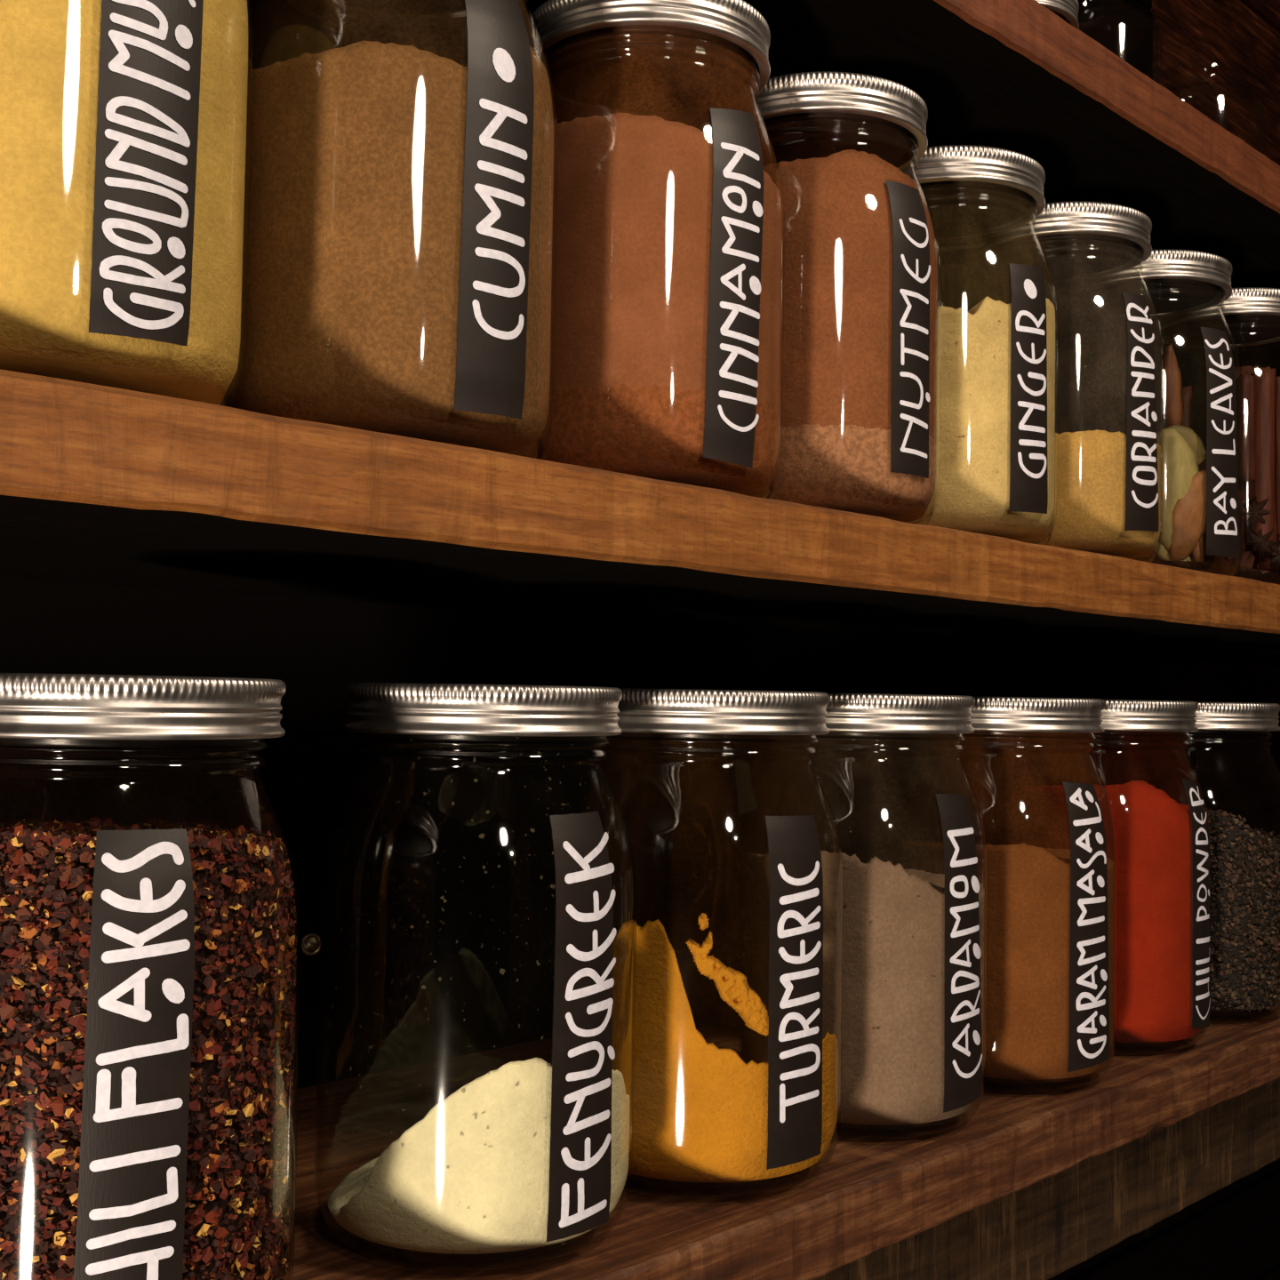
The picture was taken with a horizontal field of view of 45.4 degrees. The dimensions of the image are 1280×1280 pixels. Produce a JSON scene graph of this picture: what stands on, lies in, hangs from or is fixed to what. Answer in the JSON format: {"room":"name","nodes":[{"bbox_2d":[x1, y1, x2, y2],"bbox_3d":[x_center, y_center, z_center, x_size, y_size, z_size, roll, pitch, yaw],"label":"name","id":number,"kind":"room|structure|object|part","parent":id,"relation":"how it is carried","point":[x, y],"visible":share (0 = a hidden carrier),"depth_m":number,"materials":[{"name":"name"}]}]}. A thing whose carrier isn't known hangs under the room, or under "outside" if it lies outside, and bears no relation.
{"room":"kitchen pantry","nodes":[
{"label":"kitchen pantry","id":0,"kind":"room"},
{"bbox_2d":[0,0,1279,1279],"bbox_3d":[-0.034,-0.049,0.848,0.096,2.500,4.373,-1,-3,44],"label":"wall","id":1,"kind":"structure","parent":0,"point":[436,916],"depth_m":0.78,"materials":[{"name":"black paint"}]},
{"bbox_2d":[288,927,322,956],"bbox_3d":[-0.143,0.126,0.640,0.010,0.012,0.034,2,-3,-32],"label":"bolt","id":2,"kind":"object","parent":1,"relation":"attached to","point":[312,944],"visible":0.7,"depth_m":0.63,"materials":[{"name":"silver metal"}]},
{"bbox_2d":[0,369,1279,666],"bbox_3d":[0.123,-0.023,0.764,0.242,0.027,1.970,-1,-3,44],"label":"wooden shelf","id":3,"kind":"object","parent":1,"relation":"attached to","point":[100,484],"visible":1,"depth_m":0.47,"materials":[{"name":"brown wood"}]},
{"bbox_2d":[88,0,253,406],"bbox_3d":[-0.150,-0.142,0.389,0.101,0.172,0.100,-1,-3,44],"label":"glass jar","id":4,"kind":"object","parent":3,"relation":"on","point":[149,63],"visible":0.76,"depth_m":0.35,"materials":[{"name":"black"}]},
{"bbox_2d":[0,0,247,405],"bbox_3d":[-0.151,-0.127,0.389,0.098,0.129,0.098,-1,-3,44],"label":"mustard","id":5,"kind":"object","parent":4,"relation":"in","point":[50,49],"visible":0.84,"depth_m":0.35,"materials":[{"name":"yellow food"}]},
{"bbox_3d":[-0.150,-0.140,0.389,0.100,0.168,0.100,-1,-3,44],"label":"glass","id":6,"kind":"part","parent":4,"relation":"part of","materials":[{"name":"clear glass"}]},
{"bbox_2d":[305,0,558,458],"bbox_3d":[-0.075,-0.137,0.467,0.101,0.172,0.100,-1,-3,44],"label":"glass jar","id":7,"kind":"object","parent":3,"relation":"on","point":[490,379],"visible":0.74,"depth_m":0.43,"materials":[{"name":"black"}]},
{"bbox_2d":[222,40,553,456],"bbox_3d":[-0.076,-0.118,0.467,0.098,0.118,0.098,-1,-3,44],"label":"ground cumin","id":8,"kind":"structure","parent":7,"relation":"in","point":[355,163],"depth_m":0.42,"materials":[{"name":"brown food"}]},
{"bbox_3d":[-0.074,-0.216,0.470,0.088,0.015,0.088,0,-3,32],"label":"lid","id":9,"kind":"part","parent":7,"relation":"part of","materials":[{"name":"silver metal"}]},
{"bbox_3d":[-0.075,-0.135,0.467,0.100,0.168,0.100,-1,-3,44],"label":"glass","id":10,"kind":"part","parent":7,"relation":"part of","materials":[{"name":"clear glass"}]},
{"bbox_2d":[526,0,784,497],"bbox_3d":[0.002,-0.133,0.549,0.101,0.172,0.100,-1,-3,44],"label":"glass jar","id":11,"kind":"object","parent":3,"relation":"on","point":[668,60],"visible":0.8,"depth_m":0.52,"materials":[{"name":"clear glass"}]},
{"bbox_3d":[0.003,-0.211,0.552,0.088,0.015,0.088,0,-2,15],"label":"lid","id":12,"kind":"part","parent":11,"relation":"part of","materials":[{"name":"silver metal"}]},
{"bbox_2d":[528,112,781,495],"bbox_3d":[0.001,-0.113,0.548,0.098,0.118,0.098,0,-3,34],"label":"ground cinnamon","id":13,"kind":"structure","parent":11,"relation":"in","point":[632,208],"depth_m":0.50,"materials":[{"name":"brown food"}]},
{"bbox_2d":[710,72,941,523],"bbox_3d":[0.071,-0.129,0.622,0.101,0.172,0.100,-1,-3,44],"label":"glass jar","id":14,"kind":"object","parent":3,"relation":"on","point":[808,115],"visible":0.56,"depth_m":0.59,"materials":[{"name":"clear glass"}]},
{"bbox_3d":[0.073,-0.207,0.625,0.088,0.015,0.088,1,-2,4],"label":"lid","id":15,"kind":"part","parent":14,"relation":"part of","materials":[{"name":"silver metal"}]},
{"bbox_2d":[752,149,937,522],"bbox_3d":[0.071,-0.118,0.621,0.098,0.137,0.098,0,-3,34],"label":"ground nutmeg","id":16,"kind":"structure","parent":14,"relation":"in","point":[836,319],"depth_m":0.57,"materials":[{"name":"brown food"}]},
{"bbox_3d":[0.071,-0.127,0.622,0.100,0.168,0.100,-1,-3,44],"label":"glass","id":17,"kind":"part","parent":14,"relation":"part of","materials":[{"name":"clear glass"}]},
{"bbox_2d":[901,144,1057,543],"bbox_3d":[0.138,-0.125,0.696,0.101,0.172,0.100,-1,-3,44],"label":"glass jar","id":18,"kind":"object","parent":3,"relation":"on","point":[970,191],"visible":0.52,"depth_m":0.66,"materials":[{"name":"clear glass"}]},
{"bbox_3d":[0.140,-0.203,0.699,0.088,0.015,0.088,2,-2,-14],"label":"lid","id":19,"kind":"part","parent":18,"relation":"part of","materials":[{"name":"silver metal"}]},
{"bbox_2d":[906,296,1055,542],"bbox_3d":[0.138,-0.098,0.695,0.098,0.103,0.098,3,-3,-36],"label":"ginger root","id":20,"kind":"object","parent":18,"relation":"in","point":[972,453],"visible":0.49,"depth_m":0.65,"materials":[{"name":"yellow food"}]},
{"bbox_3d":[0.138,-0.123,0.696,0.100,0.168,0.100,-1,-3,44],"label":"glass","id":21,"kind":"part","parent":18,"relation":"part of","materials":[{"name":"clear glass"}]},
{"bbox_2d":[968,201,1164,559],"bbox_3d":[0.210,-0.121,0.766,0.101,0.172,0.100,-1,-3,44],"label":"glass jar","id":22,"kind":"object","parent":3,"relation":"on","point":[1078,240],"visible":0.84,"depth_m":0.73,"materials":[{"name":"clear glass"}]},
{"bbox_3d":[0.211,-0.199,0.769,0.088,0.015,0.088,2,-3,-31],"label":"lid","id":23,"kind":"part","parent":22,"relation":"part of","materials":[{"name":"silver metal"}]},
{"bbox_2d":[1026,429,1160,559],"bbox_3d":[0.209,-0.070,0.764,0.098,0.054,0.098,3,-3,-36],"label":"ground coriander","id":24,"kind":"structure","parent":22,"relation":"in","point":[1090,466],"depth_m":0.72,"materials":[{"name":"yellow food"}]},
{"bbox_2d":[1055,249,1243,574],"bbox_3d":[0.278,-0.117,0.840,0.101,0.172,0.100,-1,-3,44],"label":"glass jar","id":25,"kind":"object","parent":3,"relation":"on","point":[1178,282],"visible":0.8,"depth_m":0.80,"materials":[{"name":"clear glass"}]},
{"bbox_3d":[0.279,-0.195,0.843,0.088,0.015,0.088,0,-2,21],"label":"lid","id":26,"kind":"part","parent":25,"relation":"part of","materials":[{"name":"silver metal"}]},
{"bbox_2d":[1152,541,1191,561],"bbox_3d":[0.274,-0.051,0.795,0.024,0.019,0.003,1,-2,4],"label":"bay leaf","id":27,"kind":"object","parent":25,"relation":"in","point":[1163,554],"visible":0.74,"depth_m":0.79,"materials":[{"name":"green plant"}]},
{"bbox_2d":[1160,344,1183,427],"bbox_3d":[0.282,-0.130,0.810,0.014,0.052,0.006,1,-2,-9],"label":"bay leaf","id":28,"kind":"object","parent":25,"relation":"in","point":[1172,402],"visible":0.98,"depth_m":0.81,"materials":[{"name":"brown plant"}]},
{"bbox_2d":[1156,428,1199,551],"bbox_3d":[0.277,-0.076,0.795,0.033,0.066,0.006,1,-2,0],"label":"bay leaf","id":29,"kind":"object","parent":25,"relation":"in","point":[1179,465],"visible":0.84,"depth_m":0.79,"materials":[{"name":"plant"}]},
{"bbox_2d":[1156,424,1206,464],"bbox_3d":[0.281,-0.100,0.797,0.029,0.023,0.004,1,-2,-7],"label":"bay leaf","id":30,"kind":"object","parent":25,"relation":"in","point":[1194,440],"visible":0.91,"depth_m":0.80,"materials":[{"name":"green plant"}]},
{"bbox_2d":[1168,468,1206,560],"bbox_3d":[0.286,-0.065,0.793,0.024,0.048,0.005,1,-2,-13],"label":"bay leaf","id":31,"kind":"object","parent":25,"relation":"in","point":[1189,511],"visible":1,"depth_m":0.79,"materials":[{"name":"brown plant"}]},
{"bbox_2d":[1192,536,1204,561],"bbox_3d":[0.290,-0.052,0.795,0.008,0.022,0.003,2,-2,-18],"label":"bay leaf","id":32,"kind":"object","parent":25,"relation":"in","point":[1198,553],"visible":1,"depth_m":0.79,"materials":[{"name":"brown plant"}]},
{"bbox_2d":[1198,458,1206,470],"bbox_3d":[0.317,-0.080,0.847,0.005,0.053,0.027,1,-2,-12],"label":"bay leaf","id":33,"kind":"object","parent":25,"relation":"in","point":[1203,465],"visible":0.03,"depth_m":0.86,"materials":[{"name":"brown plant"}]},
{"bbox_2d":[1224,557,1231,561],"bbox_3d":[0.316,-0.071,0.822,0.005,0.057,0.024,0,-2,22],"label":"bay leaf","id":34,"kind":"object","parent":25,"relation":"in","point":[1228,559],"visible":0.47,"depth_m":0.83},
{"bbox_2d":[1140,287,1279,560],"bbox_3d":[0.350,-0.113,0.909,0.100,0.172,0.100,-1,-3,44],"label":"glass jar","id":35,"kind":"object","parent":3,"relation":"on","point":[1251,315],"visible":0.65,"depth_m":0.89,"materials":[{"name":"clear glass"}]},
{"bbox_2d":[1164,385,1191,569],"bbox_3d":[0.318,-0.093,0.907,0.014,0.113,0.021,1,-2,-5],"label":"cinnamon stick","id":36,"kind":"object","parent":35,"relation":"in","point":[1187,419],"visible":0.13,"depth_m":0.90,"materials":[{"name":"brown plant"}]},
{"bbox_2d":[1163,393,1192,569],"bbox_3d":[0.326,-0.093,0.930,0.021,0.114,0.014,3,-3,-38],"label":"cinnamon stick","id":37,"kind":"object","parent":35,"relation":"in","point":[1192,394],"visible":0.04,"depth_m":0.93,"materials":[{"name":"brown wood"}]},
{"bbox_2d":[1200,408,1217,574],"bbox_3d":[0.356,-0.089,0.940,0.021,0.108,0.014,0,-2,19],"label":"cinnamon stick","id":38,"kind":"object","parent":35,"relation":"in","point":[1204,564],"visible":0.05,"depth_m":0.94,"materials":[{"name":"brown plant"}]},
{"bbox_3d":[0.352,-0.191,0.912,0.088,0.015,0.088,1,-2,-8],"label":"lid","id":39,"kind":"part","parent":35,"relation":"part of","materials":[{"name":"silver metal"}]},
{"bbox_2d":[1207,369,1246,574],"bbox_3d":[0.337,-0.096,0.879,0.021,0.117,0.014,0,-2,27],"label":"cinnamon stick","id":40,"kind":"object","parent":35,"relation":"in","point":[1216,564],"visible":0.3,"depth_m":0.87,"materials":[{"name":"brown wood"}]},
{"bbox_2d":[1217,571,1244,577],"bbox_3d":[0.356,-0.097,0.920,0.013,0.122,0.021,1,-2,3],"label":"cinnamon stick","id":41,"kind":"object","parent":35,"relation":"in","point":[1221,572],"visible":0.02,"depth_m":0.91,"materials":[{"name":"brown plant"}]},
{"bbox_2d":[1233,551,1255,567],"bbox_3d":[0.342,-0.045,0.866,0.011,0.010,0.004,0,-2,22],"label":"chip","id":42,"kind":"object","parent":35,"relation":"in","point":[1247,559],"visible":0.95,"depth_m":0.86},
{"bbox_2d":[1229,365,1259,576],"bbox_3d":[0.355,-0.099,0.897,0.021,0.123,0.014,2,-3,-30],"label":"cinnamon stick","id":43,"kind":"object","parent":35,"relation":"in","point":[1249,368],"visible":0.1,"depth_m":0.89,"materials":[{"name":"brown wood"}]},
{"bbox_2d":[1236,373,1255,482],"bbox_3d":[0.347,-0.120,0.876,0.012,0.062,0.018,1,-3,21],"label":"cinnamon stick","id":44,"kind":"object","parent":35,"relation":"in","point":[1245,384],"visible":0.83,"depth_m":0.87,"materials":[{"name":"brown wood"}]},
{"bbox_2d":[1239,499,1271,532],"bbox_3d":[0.346,-0.070,0.863,0.019,0.019,0.006,1,-2,5],"label":"star anise","id":45,"kind":"object","parent":35,"relation":"in","point":[1249,510],"visible":0.97,"depth_m":0.86,"materials":[{"name":"brown"}]},
{"bbox_2d":[1242,366,1275,573],"bbox_3d":[0.354,-0.097,0.876,0.017,0.117,0.024,1,-2,11],"label":"cinnamon stick","id":46,"kind":"object","parent":35,"relation":"in","point":[1262,489],"visible":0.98,"depth_m":0.87,"materials":[{"name":"brown plant"}]},
{"bbox_2d":[1243,528,1278,561],"bbox_3d":[0.350,-0.053,0.862,0.019,0.019,0.007,1,-2,-1],"label":"star anise","id":47,"kind":"object","parent":35,"relation":"in","point":[1260,543],"visible":1,"depth_m":0.86,"materials":[{"name":"brown food"}]},
{"bbox_2d":[1256,563,1270,573],"bbox_3d":[0.354,-0.041,0.868,0.008,0.008,0.002,1,-2,4],"label":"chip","id":48,"kind":"object","parent":35,"relation":"in","point":[1262,571],"visible":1,"depth_m":0.87,"materials":[{"name":"brown food"}]},
{"bbox_2d":[1258,376,1279,574],"bbox_3d":[0.367,-0.096,0.885,0.017,0.115,0.023,3,-3,-37],"label":"cinnamon stick","id":49,"kind":"object","parent":35,"relation":"in","point":[1277,379],"visible":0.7,"depth_m":0.88,"materials":[{"name":"brown plant"}]},
{"bbox_2d":[1264,541,1279,575],"bbox_3d":[0.362,-0.046,0.866,0.019,0.019,0.008,2,-2,-17],"label":"star anise","id":50,"kind":"object","parent":35,"relation":"in","point":[1276,556],"visible":1,"depth_m":0.86,"materials":[{"name":"brown food"}]},
{"bbox_2d":[247,0,1279,398],"bbox_3d":[0.127,-0.250,0.772,0.242,0.027,1.970,-1,-3,44],"label":"wooden shelf","id":51,"kind":"object","parent":1,"relation":"attached to","point":[1015,76],"visible":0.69,"depth_m":0.70,"materials":[{"name":"red wood"}]},
{"bbox_2d":[1035,0,1079,29],"bbox_3d":[0.177,-0.286,0.750,0.072,0.044,0.072,2,-2,-21],"label":"jar","id":52,"kind":"object","parent":51,"relation":"on","point":[1067,10],"visible":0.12,"depth_m":0.73,"materials":[{"name":"silver glass"}]},
{"bbox_2d":[1078,3,1158,40],"bbox_3d":[0.247,-0.308,0.829,0.068,0.096,0.068,-1,-3,44],"label":"glass bottle","id":53,"kind":"object","parent":51,"relation":"on","point":[1114,4],"visible":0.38,"depth_m":0.84,"materials":[{"name":"clear glass"}]},
{"bbox_2d":[1159,59,1263,120],"bbox_3d":[0.327,-0.293,0.897,0.072,0.074,0.072,-1,-3,44],"label":"glass bottle","id":54,"kind":"object","parent":51,"relation":"on","point":[1211,60],"visible":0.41,"depth_m":0.88,"materials":[{"name":"clear glass"}]},
{"bbox_2d":[279,992,1279,1279],"bbox_3d":[0.119,0.213,0.754,0.243,0.028,1.970,-1,-3,44],"label":"wooden shelf","id":55,"kind":"object","parent":1,"relation":"attached to","point":[878,1191],"visible":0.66,"depth_m":0.57,"materials":[{"name":"brown wood"}]},
{"bbox_2d":[0,672,302,1279],"bbox_3d":[-0.138,0.095,0.393,0.100,0.172,0.100,-1,-3,44],"label":"glass jar","id":56,"kind":"object","parent":55,"relation":"on","point":[135,1107],"visible":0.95,"depth_m":0.35,"materials":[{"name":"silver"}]},
{"bbox_3d":[-0.137,0.017,0.396,0.088,0.015,0.088,0,-2,27],"label":"lid","id":57,"kind":"part","parent":56,"relation":"part of","materials":[{"name":"silver metal"}]},
{"bbox_2d":[0,816,296,1279],"bbox_3d":[-0.139,0.110,0.393,0.098,0.131,0.098,-1,-3,44],"label":"chili flakes","id":58,"kind":"object","parent":56,"relation":"in","point":[238,1180],"visible":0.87,"depth_m":0.36,"materials":[{"name":"red food"}]},
{"bbox_3d":[-0.139,0.097,0.393,0.100,0.168,0.100,-1,-3,44],"label":"glass","id":59,"kind":"part","parent":56,"relation":"part of","materials":[{"name":"clear glass"}]},
{"bbox_2d":[314,682,636,1271],"bbox_3d":[-0.051,0.100,0.489,0.101,0.172,0.100,-1,-3,44],"label":"glass jar","id":60,"kind":"object","parent":55,"relation":"on","point":[583,1054],"visible":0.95,"depth_m":0.45,"materials":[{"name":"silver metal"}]},
{"bbox_2d":[327,1057,629,1254],"bbox_3d":[-0.051,0.151,0.487,0.096,0.056,0.098,-1,-3,44],"label":"ground fenugreek","id":61,"kind":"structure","parent":60,"relation":"in","point":[471,1176],"depth_m":0.44,"materials":[{"name":"beige food"}]},
{"bbox_3d":[-0.050,0.022,0.492,0.088,0.015,0.088,1,-2,-2],"label":"lid","id":62,"kind":"part","parent":60,"relation":"part of","materials":[{"name":"silver metal"}]},
{"bbox_2d":[580,688,843,1199],"bbox_3d":[0.024,0.104,0.559,0.101,0.172,0.100,-1,-3,44],"label":"glass jar","id":63,"kind":"object","parent":55,"relation":"on","point":[796,956],"visible":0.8,"depth_m":0.52,"materials":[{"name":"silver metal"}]},
{"bbox_3d":[0.025,0.026,0.562,0.088,0.015,0.088,2,-2,-25],"label":"lid","id":64,"kind":"part","parent":63,"relation":"part of","materials":[{"name":"silver metal"}]},
{"bbox_2d":[612,919,838,1182],"bbox_3d":[0.024,0.139,0.557,0.096,0.087,0.098,-1,-3,44],"label":"ground turmeric","id":65,"kind":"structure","parent":63,"relation":"in","point":[700,1113],"depth_m":0.51,"materials":[{"name":"orange food"}]},
{"bbox_2d":[686,931,768,1036],"bbox_3d":[0.029,0.116,0.515,0.029,0.035,0.010,1,-2,-4],"label":"clump","id":66,"kind":"object","parent":65,"relation":"in","point":[732,987],"visible":1,"depth_m":0.51,"materials":[{"name":"orange food"}]},
{"bbox_2d":[739,693,987,1139],"bbox_3d":[0.092,0.108,0.632,0.101,0.172,0.100,-1,-3,44],"label":"glass jar","id":67,"kind":"object","parent":55,"relation":"on","point":[846,712],"visible":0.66,"depth_m":0.59,"materials":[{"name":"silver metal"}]},
{"bbox_2d":[743,850,984,1125],"bbox_3d":[0.092,0.135,0.631,0.098,0.104,0.098,3,-3,-36],"label":"ground cardamom","id":68,"kind":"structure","parent":67,"relation":"in","point":[889,1017],"depth_m":0.58,"materials":[{"name":"beige food"}]},
{"bbox_3d":[0.093,0.030,0.635,0.088,0.015,0.088,-1,-3,38],"label":"lid","id":69,"kind":"part","parent":67,"relation":"part of","materials":[{"name":"silver metal"}]},
{"bbox_2d":[894,696,1117,1092],"bbox_3d":[0.168,0.113,0.707,0.101,0.172,0.100,-1,-3,44],"label":"glass jar","id":70,"kind":"object","parent":55,"relation":"on","point":[1089,993],"visible":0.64,"depth_m":0.67,"materials":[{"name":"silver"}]},
{"bbox_2d":[896,840,1114,1079],"bbox_3d":[0.167,0.140,0.706,0.098,0.102,0.098,3,-3,-36],"label":"garam masala","id":71,"kind":"object","parent":70,"relation":"in","point":[1027,908],"visible":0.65,"depth_m":0.66,"materials":[{"name":"brown food"}]},
{"bbox_3d":[0.169,0.034,0.710,0.088,0.015,0.088,1,-2,9],"label":"lid","id":72,"kind":"part","parent":70,"relation":"part of","materials":[{"name":"silver metal"}]},
{"bbox_2d":[813,1078,1279,1279],"bbox_3d":[0.166,0.258,0.707,0.050,0.064,1.970,-1,-3,44],"label":"shelf edge","id":73,"kind":"object","parent":55,"relation":"attached to","point":[1043,1229],"visible":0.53,"depth_m":0.72,"materials":[{"name":"brown wood"}]},
{"bbox_2d":[1005,699,1210,1055],"bbox_3d":[0.238,0.117,0.783,0.101,0.172,0.100,-1,-3,44],"label":"glass jar","id":74,"kind":"object","parent":55,"relation":"on","point":[1117,715],"visible":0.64,"depth_m":0.75,"materials":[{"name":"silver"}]},
{"bbox_2d":[1008,780,1207,1042],"bbox_3d":[0.238,0.133,0.782,0.098,0.126,0.098,3,-3,-36],"label":"powder","id":75,"kind":"object","parent":74,"relation":"in","point":[1153,837],"visible":0.62,"depth_m":0.74,"materials":[{"name":"red food"}]},
{"bbox_3d":[0.240,0.038,0.786,0.088,0.015,0.088,2,-2,-19],"label":"lid","id":76,"kind":"part","parent":74,"relation":"part of","materials":[{"name":"silver metal"}]},
{"bbox_2d":[1107,702,1279,1023],"bbox_3d":[0.312,0.121,0.860,0.100,0.172,0.100,-1,-3,44],"label":"glass jar","id":77,"kind":"object","parent":55,"relation":"on","point":[1210,716],"visible":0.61,"depth_m":0.82,"materials":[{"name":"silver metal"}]},
{"bbox_3d":[0.313,0.043,0.863,0.088,0.015,0.088,0,-3,32],"label":"lid","id":78,"kind":"part","parent":77,"relation":"part of","materials":[{"name":"silver metal"}]},
{"bbox_2d":[1203,808,1279,1013],"bbox_3d":[0.311,0.147,0.859,0.098,0.108,0.098,-1,-3,39],"label":"peppercorns","id":79,"kind":"object","parent":77,"relation":"in","point":[1244,861],"visible":0.34,"depth_m":0.81,"materials":[{"name":"black food"}]},
{"bbox_2d":[698,912,708,930],"bbox_3d":[0.021,0.094,0.512,0.004,0.006,0.004,1,-2,4],"label":"clump","id":80,"kind":"object","parent":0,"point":[703,921],"visible":1,"depth_m":0.51,"materials":[{"name":"food"}]}
]}

